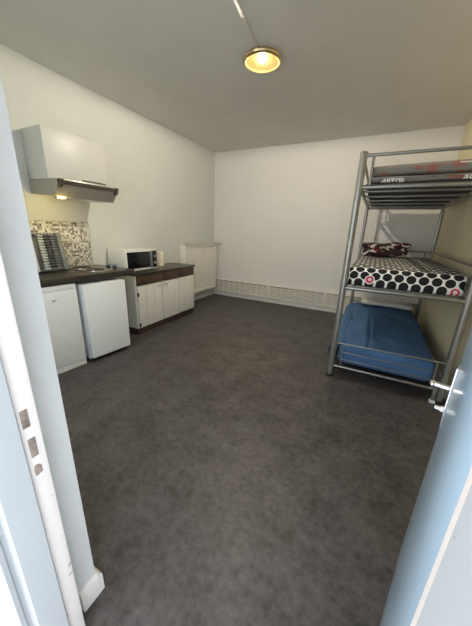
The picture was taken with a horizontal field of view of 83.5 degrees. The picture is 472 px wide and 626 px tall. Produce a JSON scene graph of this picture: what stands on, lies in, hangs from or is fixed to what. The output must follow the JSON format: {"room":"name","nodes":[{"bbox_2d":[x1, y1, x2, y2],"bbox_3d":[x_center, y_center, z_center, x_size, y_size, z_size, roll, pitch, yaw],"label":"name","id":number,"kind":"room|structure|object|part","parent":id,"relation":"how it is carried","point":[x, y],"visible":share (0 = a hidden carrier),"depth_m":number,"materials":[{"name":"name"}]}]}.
{"room":"studio apartment","nodes":[
{"label":"studio apartment","id":0,"kind":"room"},
{"bbox_2d":[0,74,94,608],"bbox_3d":[-0.901,-0.266,0.679,3.830,2.780,0.267,11,19,25],"label":"wall","id":1,"kind":"structure","parent":0,"point":[16,245],"depth_m":0.69,"materials":[{"name":"white paint"}]},
{"bbox_2d":[78,566,104,612],"bbox_3d":[-1.559,0.861,1.491,2.299,0.100,0.084,11,19,25],"label":"baseboard","id":2,"kind":"structure","parent":1,"relation":"attached to","point":[90,591],"depth_m":0.99,"materials":[{"name":"white wood"}]},
{"bbox_2d":[0,251,471,625],"bbox_3d":[-0.187,0.219,0.384,0.906,2.080,0.158,11,19,25],"label":"door frame","id":3,"kind":"structure","parent":1,"relation":"attached to","point":[38,587],"depth_m":0.61,"materials":[{"name":"white paint"}]},
{"bbox_3d":[-0.492,0.247,0.616,0.003,0.048,0.016,11,19,25],"label":"strike plate","id":4,"kind":"part","parent":3,"relation":"part of","materials":[{"name":"metal"}]},
{"bbox_3d":[-0.494,0.327,0.644,0.003,0.054,0.016,11,19,25],"label":"strike plate","id":5,"kind":"part","parent":3,"relation":"part of","materials":[{"name":"metal"}]},
{"bbox_2d":[380,328,471,625],"bbox_3d":[0.462,0.214,0.564,0.756,2.003,0.162,-15,24,-43],"label":"door","id":6,"kind":"structure","parent":1,"relation":"in","point":[449,465],"depth_m":0.47,"materials":[{"name":"blue paint"}]},
{"bbox_3d":[0.671,0.239,0.871,0.057,0.023,0.030,17,23,39],"label":"handle","id":7,"kind":"part","parent":6,"relation":"part of","materials":[{"name":"silver metal"}]},
{"bbox_3d":[0.693,0.274,0.861,0.007,0.220,0.041,17,23,39],"label":"handle plate","id":8,"kind":"part","parent":6,"relation":"part of","materials":[{"name":"silver metal"}]},
{"bbox_2d":[0,44,214,295],"bbox_3d":[-1.588,-1.179,3.513,0.120,2.980,4.930,11,19,25],"label":"wall","id":9,"kind":"structure","parent":0,"point":[164,179],"depth_m":3.39,"materials":[{"name":"beige paint"}]},
{"bbox_2d":[28,220,92,266],"bbox_3d":[-1.995,-0.690,2.705,0.010,0.492,1.093,11,19,25],"label":"backsplash","id":10,"kind":"structure","parent":9,"relation":"attached to","point":[75,236],"depth_m":2.98,"materials":[{"name":"tile"}]},
{"bbox_2d":[20,124,107,186],"bbox_3d":[-1.684,-1.526,2.662,0.321,0.420,0.625,11,19,25],"label":"upper cabinet","id":11,"kind":"object","parent":9,"relation":"attached to","point":[49,152],"visible":0.84,"depth_m":2.48,"materials":[{"name":"beige laminate"}]},
{"bbox_2d":[29,178,118,202],"bbox_3d":[-1.619,-1.228,2.704,0.476,0.159,0.623,11,19,25],"label":"range hood","id":12,"kind":"object","parent":11,"relation":"attached to","point":[64,189],"visible":1,"depth_m":2.52,"materials":[{"name":"metal"}]},
{"bbox_3d":[-1.418,-1.258,2.590,0.012,0.010,0.550,11,19,25],"label":"trim","id":13,"kind":"part","parent":12,"relation":"part of","materials":[{"name":"metal"}]},
{"bbox_2d":[179,242,221,293],"bbox_3d":[-0.669,-0.806,5.181,0.208,1.134,1.180,11,19,25],"label":"radiator","id":14,"kind":"object","parent":9,"relation":"attached to","point":[203,256],"visible":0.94,"depth_m":5.10,"materials":[{"name":"white metal"}]},
{"bbox_3d":[-0.936,-0.744,4.709,0.135,0.910,0.040,11,19,25],"label":"panel","id":15,"kind":"part","parent":14,"relation":"part of","materials":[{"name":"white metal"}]},
{"bbox_3d":[-0.671,-0.864,5.121,0.038,0.890,1.025,11,19,25],"label":"panel","id":16,"kind":"part","parent":14,"relation":"part of","materials":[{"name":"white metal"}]},
{"bbox_3d":[-0.602,-1.306,4.980,0.060,0.054,1.150,11,19,25],"label":"rail","id":17,"kind":"part","parent":14,"relation":"part of","materials":[{"name":"metal"}]},
{"bbox_3d":[-0.476,-0.996,5.567,0.135,0.910,0.040,11,19,25],"label":"panel","id":18,"kind":"part","parent":14,"relation":"part of","materials":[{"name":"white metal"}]},
{"bbox_2d":[194,290,213,300],"bbox_3d":[-0.803,-0.311,5.317,0.018,0.100,1.370,11,19,25],"label":"baseboard","id":19,"kind":"structure","parent":9,"relation":"attached to","point":[196,297],"depth_m":5.54,"materials":[{"name":"white wood"}]},
{"bbox_2d":[0,0,471,152],"bbox_3d":[0.216,-2.234,2.234,4.030,0.120,4.930,11,19,25],"label":"ceiling","id":20,"kind":"structure","parent":0,"point":[348,68],"depth_m":2.29,"materials":[{"name":"paint"}]},
{"bbox_2d":[233,0,258,47],"bbox_3d":[-0.208,-1.857,1.201,0.024,0.010,2.067,9,19,20],"label":"cable conduit","id":21,"kind":"object","parent":20,"relation":"attached to","point":[238,7],"visible":1,"depth_m":1.87,"materials":[{"name":"paint"}]},
{"bbox_2d":[243,46,281,72],"bbox_3d":[0.225,-2.141,2.265,0.336,0.074,0.336,11,19,25],"label":"ceiling light","id":22,"kind":"object","parent":20,"relation":"attached to","point":[261,59],"visible":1,"depth_m":2.24,"materials":[{"name":"gold metal"}]},
{"bbox_2d":[58,294,444,625],"bbox_3d":[0.117,0.522,3.098,4.030,0.100,4.930,11,19,25],"label":"floor","id":23,"kind":"structure","parent":0,"point":[224,478],"depth_m":1.59,"materials":[{"name":"grey carpet"}]},
{"bbox_2d":[41,283,86,374],"bbox_3d":[-1.895,0.137,2.526,0.597,0.840,0.505,11,19,25],"label":"base cabinet","id":24,"kind":"object","parent":23,"relation":"on","point":[61,305],"visible":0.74,"depth_m":2.49,"materials":[{"name":"white laminate"}]},
{"bbox_3d":[-1.657,-0.201,2.299,0.015,0.043,0.502,12,20,30],"label":"rail","id":25,"kind":"part","parent":24,"relation":"part of","materials":[{"name":"white laminate"}]},
{"bbox_2d":[38,264,134,287],"bbox_3d":[-1.714,-0.376,2.664,0.648,0.062,1.165,11,19,25],"label":"countertop","id":26,"kind":"structure","parent":24,"relation":"on","point":[47,279],"depth_m":2.58,"materials":[{"name":"brown wood"}]},
{"bbox_2d":[31,233,68,272],"bbox_3d":[-1.875,-0.610,2.645,0.190,0.375,0.347,11,19,25],"label":"dish rack","id":27,"kind":"object","parent":26,"relation":"on","point":[50,256],"visible":0.97,"depth_m":2.65,"materials":[{"name":"grey metal"}]},
{"bbox_2d":[69,265,119,272],"bbox_3d":[-1.585,-0.509,2.926,0.490,0.044,0.325,11,19,25],"label":"cooktop","id":28,"kind":"object","parent":26,"relation":"in","point":[89,268],"visible":0.98,"depth_m":2.87,"materials":[{"name":"metal"}]},
{"bbox_2d":[75,278,130,359],"bbox_3d":[-1.560,0.029,2.950,0.520,0.815,0.444,13,21,32],"label":"refrigerator","id":29,"kind":"object","parent":23,"relation":"on","point":[102,303],"visible":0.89,"depth_m":2.76,"materials":[{"name":"white metal"}]},
{"bbox_3d":[-1.398,0.432,2.954,0.040,0.031,0.424,13,21,32],"label":"kick plate","id":30,"kind":"part","parent":29,"relation":"part of","materials":[{"name":"black plastic"}]},
{"bbox_2d":[114,263,194,334],"bbox_3d":[-1.175,-0.279,3.990,0.494,0.807,1.264,11,19,25],"label":"sideboard","id":31,"kind":"object","parent":23,"relation":"on","point":[161,295],"visible":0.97,"depth_m":3.70,"materials":[{"name":"beige laminate"}]},
{"bbox_2d":[107,247,156,270],"bbox_3d":[-1.370,-0.723,3.562,0.337,0.281,0.551,11,19,25],"label":"microwave oven","id":32,"kind":"object","parent":31,"relation":"on","point":[136,258],"visible":0.78,"depth_m":3.39,"materials":[{"name":"white paint"}]},
{"bbox_3d":[-1.264,-0.690,3.451,0.010,0.209,0.380,11,19,25],"label":"oven door","id":33,"kind":"part","parent":32,"relation":"part of","materials":[{"name":"black glass"}]},
{"bbox_3d":[-1.247,-0.705,3.502,0.017,0.269,0.550,11,19,25],"label":"frame","id":34,"kind":"part","parent":32,"relation":"part of","materials":[{"name":"white paint"}]},
{"bbox_3d":[-1.159,-0.738,3.625,0.022,0.227,0.027,11,19,25],"label":"door handle","id":35,"kind":"part","parent":32,"relation":"part of","materials":[{"name":"grey metal"}]},
{"bbox_3d":[-1.139,-0.757,3.684,0.009,0.221,0.090,11,19,25],"label":"control panel","id":36,"kind":"part","parent":32,"relation":"part of","materials":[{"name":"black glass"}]},
{"bbox_3d":[-1.142,-0.450,3.488,0.017,0.125,0.442,11,19,25],"label":"drawer","id":37,"kind":"part","parent":31,"relation":"part of","materials":[{"name":"brown wood"}]},
{"bbox_3d":[-1.153,-0.119,3.591,0.019,0.549,0.442,11,19,25],"label":"cabinet door","id":38,"kind":"part","parent":31,"relation":"part of","materials":[{"name":"white wood"}]},
{"bbox_2d":[157,251,163,265],"bbox_3d":[-1.153,-0.827,4.027,0.108,0.217,0.108,11,19,25],"label":"canister","id":39,"kind":"object","parent":31,"relation":"on","point":[160,254],"visible":0.91,"depth_m":3.99,"materials":[{"name":"beige plastic"}]},
{"bbox_3d":[-0.952,-0.554,3.842,0.017,0.125,0.352,11,19,25],"label":"drawer","id":40,"kind":"part","parent":31,"relation":"part of","materials":[{"name":"brown wood"}]},
{"bbox_3d":[-0.963,-0.223,3.945,0.019,0.549,0.352,11,19,25],"label":"cabinet door","id":41,"kind":"part","parent":31,"relation":"part of","materials":[{"name":"white wood"}]},
{"bbox_3d":[-0.780,-0.648,4.163,0.017,0.125,0.364,11,19,25],"label":"drawer","id":42,"kind":"part","parent":31,"relation":"part of","materials":[{"name":"brown wood"}]},
{"bbox_3d":[-0.791,-0.317,4.266,0.019,0.549,0.364,11,19,25],"label":"cabinet door","id":43,"kind":"part","parent":31,"relation":"part of","materials":[{"name":"white wood"}]},
{"bbox_2d":[326,145,471,404],"bbox_3d":[1.832,-0.495,3.027,0.967,2.001,2.033,11,19,25],"label":"bunk bed","id":44,"kind":"object","parent":23,"relation":"on","point":[437,395],"visible":0.62,"depth_m":2.28,"materials":[{"name":"silver metal"}]},
{"bbox_3d":[1.412,0.271,3.487,0.032,0.033,1.965,11,19,25],"label":"rail","id":45,"kind":"part","parent":44,"relation":"part of","materials":[{"name":"silver metal"}]},
{"bbox_3d":[0.984,-0.329,2.389,0.056,1.963,0.056,11,19,25],"label":"post","id":46,"kind":"part","parent":44,"relation":"part of","materials":[{"name":"silver metal"}]},
{"bbox_3d":[1.883,-0.822,4.064,0.046,1.963,0.046,11,19,25],"label":"post","id":47,"kind":"part","parent":44,"relation":"part of","materials":[{"name":"silver metal"}]},
{"bbox_3d":[1.467,-1.274,3.003,0.032,0.033,1.965,11,19,25],"label":"rail","id":48,"kind":"part","parent":44,"relation":"part of","materials":[{"name":"silver metal"}]},
{"bbox_3d":[1.466,-1.488,2.941,0.024,0.025,1.965,11,19,25],"label":"guard rail","id":49,"kind":"part","parent":44,"relation":"part of","materials":[{"name":"silver metal"}]},
{"bbox_2d":[327,303,434,380],"bbox_3d":[1.750,0.199,3.273,0.900,0.252,1.894,11,19,25],"label":"mattress","id":50,"kind":"object","parent":44,"relation":"on","point":[395,330],"visible":0.95,"depth_m":2.67,"materials":[{"name":"blue fabric"}]},
{"bbox_2d":[361,297,412,309],"bbox_3d":[2.198,-0.147,3.877,0.659,0.070,0.299,11,19,25],"label":"pillow","id":51,"kind":"object","parent":50,"relation":"on","point":[365,300],"visible":1,"depth_m":3.80,"materials":[{"name":"white fabric"}]},
{"bbox_3d":[1.355,0.591,2.459,0.905,0.026,0.025,11,19,25],"label":"rail","id":52,"kind":"part","parent":44,"relation":"part of","materials":[{"name":"silver metal"}]},
{"bbox_3d":[1.363,0.513,2.433,0.745,0.008,0.008,11,19,25],"label":"guard rail","id":53,"kind":"part","parent":44,"relation":"part of","materials":[{"name":"silver metal"}]},
{"bbox_3d":[1.365,0.442,2.410,0.745,0.008,0.008,11,19,25],"label":"guard rail","id":54,"kind":"part","parent":44,"relation":"part of","materials":[{"name":"silver metal"}]},
{"bbox_3d":[1.364,0.353,2.385,0.905,0.025,0.015,11,19,25],"label":"guard rail","id":55,"kind":"part","parent":44,"relation":"part of","materials":[{"name":"silver metal"}]},
{"bbox_3d":[2.291,-0.905,3.821,0.905,0.019,0.018,11,19,25],"label":"guard rail","id":56,"kind":"part","parent":44,"relation":"part of","materials":[{"name":"silver metal"}]},
{"bbox_3d":[2.310,-1.447,3.651,0.905,0.035,0.034,11,19,25],"label":"rail","id":57,"kind":"part","parent":44,"relation":"part of","materials":[{"name":"silver metal"}]},
{"bbox_3d":[1.382,-0.160,2.224,0.905,0.035,0.034,11,19,25],"label":"rail","id":58,"kind":"part","parent":44,"relation":"part of","materials":[{"name":"silver metal"}]},
{"bbox_2d":[347,254,467,295],"bbox_3d":[1.830,-0.507,3.026,0.881,0.178,1.889,11,19,25],"label":"mattress","id":59,"kind":"object","parent":44,"relation":"on","point":[424,275],"visible":0.94,"depth_m":2.27,"materials":[{"name":"fabric"}]},
{"bbox_2d":[362,242,411,256],"bbox_3d":[2.005,-0.862,3.573,0.575,0.186,0.526,11,19,25],"label":"pillow","id":60,"kind":"object","parent":59,"relation":"on","point":[371,249],"visible":1,"depth_m":3.37,"materials":[{"name":"fabric"}]},
{"bbox_3d":[1.411,-0.954,1.975,0.905,0.035,0.034,11,19,25],"label":"rail","id":61,"kind":"part","parent":44,"relation":"part of","materials":[{"name":"silver metal"}]},
{"bbox_2d":[366,180,471,205],"bbox_3d":[1.853,-1.218,2.792,0.814,0.018,1.870,11,19,25],"label":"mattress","id":62,"kind":"object","parent":44,"relation":"on","point":[463,191],"visible":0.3,"depth_m":2.50,"materials":[{"name":"black fabric"}]},
{"bbox_2d":[368,158,471,183],"bbox_3d":[1.864,-1.297,2.768,0.816,0.146,1.912,11,19,25],"label":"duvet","id":63,"kind":"object","parent":62,"relation":"on","point":[464,165],"visible":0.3,"depth_m":1.98,"materials":[{"name":"grey fabric"}]},
{"bbox_3d":[1.419,-1.174,1.907,0.905,0.025,0.024,11,19,25],"label":"guard rail","id":64,"kind":"part","parent":44,"relation":"part of","materials":[{"name":"silver metal"}]},
{"bbox_3d":[1.413,-1.016,1.956,0.755,0.015,0.009,11,19,25],"label":"guard rail","id":65,"kind":"part","parent":44,"relation":"part of","materials":[{"name":"silver metal"}]},
{"bbox_3d":[2.687,-0.672,3.677,0.046,1.963,0.046,11,19,25],"label":"post","id":66,"kind":"part","parent":44,"relation":"part of","materials":[{"name":"silver metal"}]},
{"bbox_3d":[1.701,0.696,2.274,0.028,0.130,0.017,11,19,25],"label":"leg","id":67,"kind":"part","parent":44,"relation":"part of","materials":[{"name":"grey metal"}]},
{"bbox_3d":[2.240,-0.583,2.792,0.020,0.026,1.965,11,19,25],"label":"guard rail","id":68,"kind":"part","parent":44,"relation":"part of","materials":[{"name":"silver metal"}]},
{"bbox_3d":[1.788,-0.179,2.001,0.056,1.963,0.056,11,19,25],"label":"post","id":69,"kind":"part","parent":44,"relation":"part of","materials":[{"name":"silver metal"}]},
{"bbox_3d":[2.254,-1.127,2.624,0.032,0.033,1.965,11,19,25],"label":"rail","id":70,"kind":"part","parent":44,"relation":"part of","materials":[{"name":"silver metal"}]},
{"bbox_2d":[214,125,465,303],"bbox_3d":[1.277,-1.459,4.736,4.030,2.980,0.120,11,19,25],"label":"wall","id":71,"kind":"structure","parent":0,"point":[282,213],"depth_m":4.62,"materials":[{"name":"beige paint"}]},
{"bbox_2d":[213,278,268,297],"bbox_3d":[0.080,-0.537,5.545,1.278,0.261,0.057,11,19,25],"label":"heater","id":72,"kind":"object","parent":71,"relation":"attached to","point":[233,286],"visible":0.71,"depth_m":5.49,"materials":[{"name":"beige metal"}]},
{"bbox_2d":[214,290,344,313],"bbox_3d":[1.207,-0.160,5.074,3.812,0.095,0.018,11,19,25],"label":"baseboard","id":73,"kind":"structure","parent":71,"relation":"attached to","point":[302,305],"depth_m":5.23,"materials":[{"name":"white wood"}]},
{"bbox_2d":[268,285,324,305],"bbox_3d":[1.129,-0.341,5.039,1.076,0.261,0.057,11,19,25],"label":"heater","id":74,"kind":"object","parent":71,"relation":"attached to","point":[305,296],"visible":0.97,"depth_m":5.00,"materials":[{"name":"beige metal"}]},
{"bbox_2d":[324,292,416,315],"bbox_3d":[2.246,-0.132,4.501,1.430,0.261,0.057,11,19,25],"label":"heater","id":75,"kind":"object","parent":71,"relation":"attached to","point":[331,299],"visible":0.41,"depth_m":4.69,"materials":[{"name":"beige metal"}]},
{"bbox_2d":[417,118,471,385],"bbox_3d":[1.921,-0.523,1.822,0.120,2.980,4.930,11,19,25],"label":"wall","id":76,"kind":"structure","parent":0,"point":[437,321],"depth_m":2.92,"materials":[{"name":"yellow paint"}]},
{"bbox_2d":[420,329,448,401],"bbox_3d":[1.849,0.730,2.317,0.016,0.090,4.545,11,19,25],"label":"baseboard","id":77,"kind":"structure","parent":76,"relation":"attached to","point":[438,374],"depth_m":2.62,"materials":[{"name":"white wood"}]}
]}

